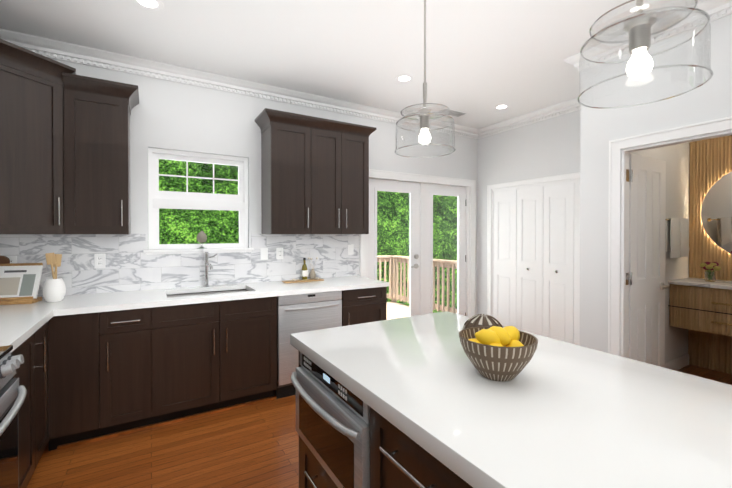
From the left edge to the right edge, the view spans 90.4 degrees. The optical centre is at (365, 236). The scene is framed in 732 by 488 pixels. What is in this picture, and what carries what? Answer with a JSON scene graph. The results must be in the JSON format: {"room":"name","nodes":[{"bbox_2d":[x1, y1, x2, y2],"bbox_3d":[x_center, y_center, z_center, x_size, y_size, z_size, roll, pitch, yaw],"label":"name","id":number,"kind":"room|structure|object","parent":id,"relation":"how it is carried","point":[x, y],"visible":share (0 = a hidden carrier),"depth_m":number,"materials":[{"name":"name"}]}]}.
{"room":"kitchen","nodes":[
{"label":"kitchen","id":0,"kind":"room"},
{"bbox_2d":[50,58,477,316],"bbox_3d":[-0.172,-0.048,4.120,6.490,2.820,0.120,0,0,-31],"label":"wall","id":1,"kind":"structure","parent":0,"point":[170,115],"depth_m":3.38,"materials":[{"name":"white paint"}]},
{"bbox_2d":[0,51,75,233],"bbox_3d":[-2.349,-0.542,2.365,0.713,1.056,0.658,0,0,-31],"label":"upper cabinet","id":2,"kind":"object","parent":1,"relation":"attached to","point":[64,149],"depth_m":2.37,"materials":[{"name":"brown wood"}]},
{"bbox_2d":[68,66,131,233],"bbox_3d":[-2.033,-0.593,2.721,0.436,1.152,0.368,0,0,-31],"label":"upper cabinet","id":3,"kind":"object","parent":1,"relation":"attached to","point":[103,107],"depth_m":2.63,"materials":[{"name":"brown wood"}]},
{"bbox_2d":[0,234,358,296],"bbox_3d":[-1.453,0.212,3.283,3.190,0.472,0.008,0,0,-31],"label":"backsplash","id":4,"kind":"structure","parent":1,"relation":"attached to","point":[131,265],"depth_m":3.11,"materials":[{"name":"stone"}]},
{"bbox_2d":[6,256,16,262],"bbox_3d":[-2.559,0.201,2.614,0.072,0.116,0.009,0,0,-31],"label":"electrical outlet","id":5,"kind":"object","parent":4,"relation":"attached to","point":[13,259],"visible":0.21,"depth_m":2.62,"materials":[{"name":"white plastic"}]},
{"bbox_2d":[94,254,105,268],"bbox_3d":[-2.110,0.196,2.882,0.072,0.116,0.009,0,0,-31],"label":"electrical outlet","id":6,"kind":"object","parent":4,"relation":"attached to","point":[99,260],"visible":1,"depth_m":2.88,"materials":[{"name":"white plastic"}]},
{"bbox_2d":[260,248,267,259],"bbox_3d":[-0.993,0.171,3.547,0.072,0.116,0.009,0,0,-31],"label":"electrical outlet","id":7,"kind":"object","parent":4,"relation":"attached to","point":[263,253],"visible":1,"depth_m":3.54,"materials":[{"name":"white plastic"}]},
{"bbox_2d":[276,248,282,258],"bbox_3d":[-0.859,0.171,3.626,0.072,0.116,0.009,0,0,-31],"label":"electrical outlet","id":8,"kind":"object","parent":4,"relation":"attached to","point":[279,253],"visible":1,"depth_m":3.62,"materials":[{"name":"white plastic"}]},
{"bbox_2d":[348,244,353,254],"bbox_3d":[-0.169,0.148,4.037,0.072,0.116,0.009,0,0,-31],"label":"electrical outlet","id":9,"kind":"object","parent":4,"relation":"attached to","point":[350,249],"visible":1,"depth_m":4.04,"materials":[{"name":"white plastic"}]},
{"bbox_2d":[148,148,247,249],"bbox_3d":[-1.513,-0.323,3.331,0.828,0.867,0.070,0,0,-31],"label":"window unit","id":10,"kind":"structure","parent":1,"relation":"in","point":[158,199],"depth_m":3.29,"materials":[{"name":"white wood"}]},
{"bbox_2d":[143,248,253,254],"bbox_3d":[-1.476,0.132,3.272,0.900,0.040,0.065,0,0,-31],"label":"window sill","id":11,"kind":"structure","parent":1,"relation":"attached to","point":[188,251],"depth_m":3.22,"materials":[{"name":"white"}]},
{"bbox_2d":[196,231,206,248],"bbox_3d":[-1.475,0.029,3.265,0.088,0.166,0.088,0,0,-31],"label":"figurine","id":12,"kind":"object","parent":11,"relation":"on","point":[201,237],"visible":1,"depth_m":3.24,"materials":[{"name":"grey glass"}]},
{"bbox_2d":[0,28,479,138],"bbox_3d":[-0.569,-1.400,3.740,5.010,0.108,0.110,0,0,-31],"label":"crown molding","id":13,"kind":"structure","parent":1,"relation":"attached to","point":[100,58],"depth_m":3.21,"materials":[{"name":"white wood"}]},
{"bbox_2d":[260,119,319,233],"bbox_3d":[-0.745,-0.526,3.512,0.442,1.008,0.328,0,0,-31],"label":"upper cabinet","id":14,"kind":"object","parent":1,"relation":"attached to","point":[290,152],"depth_m":3.38,"materials":[{"name":"brown wood"}]},
{"bbox_2d":[320,127,369,233],"bbox_3d":[-0.356,-0.528,3.744,0.703,1.008,0.328,0,0,-31],"label":"upper cabinet","id":15,"kind":"object","parent":1,"relation":"attached to","point":[344,155],"depth_m":3.63,"materials":[{"name":"brown wood"}]},
{"bbox_2d":[368,178,465,318],"bbox_3d":[0.680,0.339,4.641,1.623,2.040,0.161,0,0,-31],"label":"doors","id":16,"kind":"structure","parent":1,"relation":"in","point":[421,233],"depth_m":4.62,"materials":[{"name":"white wood"}]},
{"bbox_2d":[360,169,475,316],"bbox_3d":[0.691,0.294,4.622,1.835,2.130,0.144,0,0,-31],"label":"door frame","id":17,"kind":"structure","parent":1,"relation":"attached to","point":[470,185],"depth_m":4.99,"materials":[{"name":"white wood"}]},
{"bbox_2d":[0,0,702,128],"bbox_3d":[1.406,-1.479,1.459,6.490,0.080,6.290,0,0,-31],"label":"ceiling","id":18,"kind":"structure","parent":0,"point":[484,58],"depth_m":2.69,"materials":[{"name":"white paint"}]},
{"bbox_2d":[132,0,163,10],"bbox_3d":[-1.344,-1.442,2.237,0.175,0.004,0.175,0,0,14],"label":"recessed light","id":19,"kind":"object","parent":18,"relation":"in","point":[155,5],"depth_m":2.26,"materials":[{"name":"white"}]},
{"bbox_2d":[395,74,413,82],"bbox_3d":[0.351,-1.450,3.339,0.175,0.004,0.175,0,0,14],"label":"recessed light","id":20,"kind":"object","parent":18,"relation":"in","point":[402,78],"depth_m":3.33,"materials":[{"name":"white plastic"}]},
{"bbox_2d":[395,0,455,157],"bbox_3d":[0.258,-0.906,1.593,0.264,1.067,0.264,0,0,-31],"label":"pendant light","id":21,"kind":"object","parent":18,"relation":"hanging from","point":[424,114],"visible":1,"depth_m":1.58,"materials":[{"name":"clear glass"}]},
{"bbox_2d":[435,107,468,116],"bbox_3d":[1.009,-1.453,4.267,0.380,0.010,0.160,0,0,-31],"label":"ceiling vent","id":22,"kind":"object","parent":18,"relation":"in","point":[455,113],"visible":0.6,"depth_m":4.22,"materials":[{"name":"white metal"}]},
{"bbox_2d":[493,104,509,109],"bbox_3d":[1.525,-1.455,4.085,0.175,0.004,0.175,0,0,14],"label":"recessed light","id":23,"kind":"object","parent":18,"relation":"in","point":[501,106],"depth_m":4.07,"materials":[{"name":"white plastic"}]},
{"bbox_2d":[577,0,712,108],"bbox_3d":[0.675,-0.897,0.894,0.264,1.074,0.264,0,0,-31],"label":"pendant light","id":24,"kind":"object","parent":18,"relation":"hanging from","point":[637,26],"visible":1,"depth_m":0.88,"materials":[{"name":"clear glass"}]},
{"bbox_2d":[26,364,731,487],"bbox_3d":[1.406,1.411,1.480,6.490,0.060,6.290,0,0,-31],"label":"floor","id":25,"kind":"structure","parent":0,"point":[253,446],"depth_m":2.28,"materials":[{"name":"brown wood"}]},
{"bbox_2d":[0,345,26,487],"bbox_3d":[-1.540,0.911,1.057,0.747,0.904,0.761,0,0,-31],"label":"range","id":26,"kind":"object","parent":25,"relation":"on","point":[13,393],"visible":1,"depth_m":1.43,"materials":[{"name":"silver metal"}]},
{"bbox_2d":[11,332,43,487],"bbox_3d":[-1.948,0.940,1.616,0.619,0.880,0.599,0,0,-31],"label":"base cabinet","id":27,"kind":"object","parent":25,"relation":"on","point":[31,413],"depth_m":1.92,"materials":[{"name":"black wood"}]},
{"bbox_2d":[40,324,47,449],"bbox_3d":[-2.138,0.937,1.935,0.619,0.880,0.388,0,0,-31],"label":"base cabinet","id":28,"kind":"object","parent":25,"relation":"on","point":[43,331],"depth_m":2.19,"materials":[{"name":"black wood"}]},
{"bbox_2d":[48,308,111,450],"bbox_3d":[-1.988,0.933,2.576,0.336,0.880,0.681,0,0,-31],"label":"base cabinet","id":29,"kind":"object","parent":25,"relation":"on","point":[94,367],"depth_m":2.35,"materials":[{"name":"black wood"}]},
{"bbox_2d":[0,308,51,354],"bbox_3d":[-1.997,0.510,1.720,0.651,0.102,0.840,0,0,-31],"label":"countertop","id":30,"kind":"structure","parent":29,"relation":"on","point":[15,327],"depth_m":1.89,"materials":[{"name":"white stone"}]},
{"bbox_2d":[112,308,163,436],"bbox_3d":[-1.758,0.932,2.748,0.355,0.880,0.620,0,0,-31],"label":"base cabinet","id":31,"kind":"object","parent":25,"relation":"on","point":[138,334],"depth_m":2.51,"materials":[{"name":"black wood"}]},
{"bbox_2d":[164,288,267,424],"bbox_3d":[-1.300,0.930,3.021,0.955,0.880,0.620,0,0,-31],"label":"base cabinet","id":32,"kind":"object","parent":25,"relation":"on","point":[216,355],"depth_m":2.76,"materials":[{"name":"black wood"}]},
{"bbox_2d":[0,276,387,315],"bbox_3d":[-1.299,0.469,3.003,3.164,0.039,0.649,0,0,-31],"label":"countertop","id":33,"kind":"structure","parent":32,"relation":"on","point":[155,298],"depth_m":2.79,"materials":[{"name":"white stone"}]},
{"bbox_2d":[0,256,9,263],"bbox_3d":[-2.565,0.294,2.561,0.150,0.320,0.018,0,9,-31],"label":"cutting board","id":34,"kind":"object","parent":33,"relation":"on","point":[4,260],"visible":0.19,"depth_m":2.55,"materials":[{"name":"brown wood"}]},
{"bbox_2d":[0,263,42,304],"bbox_3d":[-2.386,0.320,2.473,0.267,0.266,0.142,0,0,-17],"label":"cookbook stand","id":35,"kind":"object","parent":33,"relation":"on","point":[19,283],"visible":1,"depth_m":2.47,"materials":[{"name":"white wood"}]},
{"bbox_2d":[43,253,65,301],"bbox_3d":[-2.167,0.282,2.527,0.124,0.340,0.124,0,0,-31],"label":"utensil holder","id":36,"kind":"object","parent":33,"relation":"on","point":[54,288],"visible":1,"depth_m":2.50,"materials":[{"name":"white ceramic"}]},
{"bbox_2d":[282,277,323,282],"bbox_3d":[-0.620,0.427,3.595,0.400,0.035,0.110,0,0,-31],"label":"tray","id":37,"kind":"object","parent":33,"relation":"on","point":[303,280],"visible":1,"depth_m":3.57,"materials":[{"name":"brown wood"}]},
{"bbox_2d":[301,258,307,279],"bbox_3d":[-0.624,0.330,3.693,0.057,0.228,0.057,0,0,-31],"label":"wine bottle","id":38,"kind":"object","parent":33,"relation":"on","point":[304,272],"visible":0.81,"depth_m":3.67,"materials":[{"name":"green"}]},
{"bbox_2d":[308,257,317,278],"bbox_3d":[-0.540,0.330,3.758,0.110,0.227,0.106,0,0,-31],"label":"bud vase","id":39,"kind":"object","parent":33,"relation":"on","point":[312,275],"visible":0.92,"depth_m":3.74,"materials":[{"name":"beige ceramic"}]},
{"bbox_2d":[268,292,351,400],"bbox_3d":[-0.617,0.932,3.398,0.726,0.870,0.577,0,0,-31],"label":"dishwasher","id":40,"kind":"object","parent":25,"relation":"on","point":[287,315],"depth_m":3.07,"materials":[{"name":"silver metal"}]},
{"bbox_2d":[352,288,386,324],"bbox_3d":[-0.163,0.925,3.698,0.484,0.880,0.621,0,0,-31],"label":"base cabinet","id":41,"kind":"object","parent":25,"relation":"on","point":[368,304],"depth_m":3.45,"materials":[{"name":"black wood"}]},
{"bbox_2d":[290,343,481,487],"bbox_3d":[0.671,0.945,0.834,0.992,0.880,2.440,0,0,-31],"label":"kitchen island","id":42,"kind":"object","parent":25,"relation":"on","point":[345,441],"depth_m":1.19,"materials":[{"name":"black wood"}]},
{"bbox_2d":[290,311,731,487],"bbox_3d":[0.706,0.480,0.852,0.970,0.049,2.500,0,0,-31],"label":"island countertop","id":43,"kind":"structure","parent":42,"relation":"on","point":[575,416],"depth_m":0.96,"materials":[{"name":"white stone"}]},
{"bbox_2d":[462,314,502,329],"bbox_3d":[0.447,0.375,1.384,0.157,0.153,0.157,0,0,-31],"label":"decorative ball","id":44,"kind":"object","parent":43,"relation":"on","point":[481,320],"visible":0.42,"depth_m":1.36,"materials":[{"name":"brown ceramic"}]},
{"bbox_2d":[459,326,537,380],"bbox_3d":[0.426,0.372,1.182,0.242,0.160,0.242,0,0,-31],"label":"fruit bowl","id":45,"kind":"object","parent":43,"relation":"on","point":[496,353],"visible":1,"depth_m":1.12,"materials":[{"name":"brown ceramic"}]},
{"bbox_2d":[477,110,579,314],"bbox_3d":[2.365,-0.050,4.444,0.740,2.820,1.920,0,0,-31],"label":"wall","id":46,"kind":"structure","parent":0,"point":[549,147],"depth_m":4.48,"materials":[{"name":"white paint"}]},
{"bbox_2d":[476,96,580,138],"bbox_3d":[2.036,-1.403,4.174,0.090,0.108,1.810,0,0,-31],"label":"crown molding","id":47,"kind":"structure","parent":46,"relation":"attached to","point":[571,105],"depth_m":4.29,"materials":[{"name":"white wood"}]},
{"bbox_2d":[487,172,579,315],"bbox_3d":[2.099,0.340,4.265,0.144,2.043,1.576,0,0,-31],"label":"door frame","id":48,"kind":"structure","parent":46,"relation":"attached to","point":[573,176],"depth_m":4.86,"materials":[{"name":"white wood"}]},
{"bbox_2d":[493,180,579,345],"bbox_3d":[2.068,0.371,4.247,0.074,1.957,1.430,0,0,-31],"label":"closet doors","id":49,"kind":"structure","parent":46,"relation":"in","point":[536,259],"depth_m":4.29,"materials":[{"name":"white wood"}]},
{"bbox_2d":[580,14,731,362],"bbox_3d":[2.830,-0.027,1.200,0.080,2.820,4.130,0,0,-31],"label":"wall","id":50,"kind":"structure","parent":0,"point":[709,100],"depth_m":2.50,"materials":[{"name":"white paint"}]},
{"bbox_2d":[626,153,669,367],"bbox_3d":[2.207,0.367,2.884,0.671,1.987,0.154,0,0,-31],"label":"bathroom door","id":51,"kind":"structure","parent":50,"relation":"in","point":[646,180],"depth_m":2.87,"materials":[{"name":"white wood"}]},
{"bbox_2d":[564,0,731,70],"bbox_3d":[2.735,-1.382,1.185,0.088,0.108,4.218,0,0,-31],"label":"crown molding","id":52,"kind":"structure","parent":50,"relation":"attached to","point":[716,9],"depth_m":2.40,"materials":[{"name":"white"}]},
{"bbox_2d":[608,116,731,357],"bbox_3d":[2.092,0.328,2.442,0.128,2.092,0.795,0,0,-31],"label":"door frame","id":53,"kind":"structure","parent":50,"relation":"attached to","point":[618,288],"depth_m":2.69,"materials":[{"name":"white wood"}]},
{"bbox_2d":[665,354,688,370],"bbox_3d":[2.677,1.311,3.420,1.760,0.112,0.014,0,0,-31],"label":"baseboard","id":54,"kind":"structure","parent":50,"relation":"attached to","point":[679,363],"depth_m":3.70,"materials":[{"name":"white"}]},
{"bbox_3d":[3.104,-0.038,2.742,1.970,2.820,1.600,0,0,-31],"label":"wall","id":55,"kind":"structure","parent":0,"visible":0},
{"bbox_2d":[666,218,689,257],"bbox_3d":[2.970,0.010,3.535,0.694,0.382,0.099,0,0,-31],"label":"towel","id":56,"kind":"object","parent":55,"relation":"hanging from","point":[677,237],"visible":0.9,"depth_m":3.50,"materials":[{"name":"white fabric"}]},
{"bbox_2d":[688,135,731,373],"bbox_3d":[3.752,-0.038,3.361,0.023,2.810,1.200,0,0,-31],"label":"wall","id":57,"kind":"structure","parent":55,"relation":"attached to","point":[710,163],"depth_m":3.75,"materials":[{"name":"brown wood"}]},
{"bbox_2d":[668,277,731,336],"bbox_3d":[3.510,0.670,3.255,0.527,0.457,1.136,0,0,-31],"label":"bathroom vanity","id":58,"kind":"object","parent":57,"relation":"attached to","point":[699,304],"visible":1,"depth_m":3.41,"materials":[{"name":"brown wood"}]},
{"bbox_2d":[700,262,720,281],"bbox_3d":[3.330,0.343,3.517,0.162,0.192,0.163,0,0,-31],"label":"flower vase","id":59,"kind":"object","parent":58,"relation":"on","point":[708,266],"visible":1,"depth_m":3.50,"materials":[{"name":"clear glass"}]},
{"bbox_2d":[701,171,731,253],"bbox_3d":[3.712,-0.233,3.359,0.030,0.940,0.940,0,0,-31],"label":"round mirror","id":60,"kind":"object","parent":57,"relation":"attached to","point":[716,213],"visible":0.96,"depth_m":3.63,"materials":[{"name":"white mirror"}]},
{"label":"outside","id":61,"kind":"structure","parent":0,"visible":0},
{"bbox_2d":[159,159,457,312],"bbox_3d":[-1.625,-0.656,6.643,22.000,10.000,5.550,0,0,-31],"label":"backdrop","id":62,"kind":"structure","parent":61,"point":[196,218],"depth_m":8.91,"materials":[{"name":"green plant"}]},
{"bbox_2d":[377,255,456,319],"bbox_3d":[-0.272,1.090,5.849,3.790,1.320,2.900,0,0,-31],"label":"deck","id":63,"kind":"object","parent":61,"point":[394,293],"depth_m":7.37,"materials":[{"name":"brown wood"}]}
]}

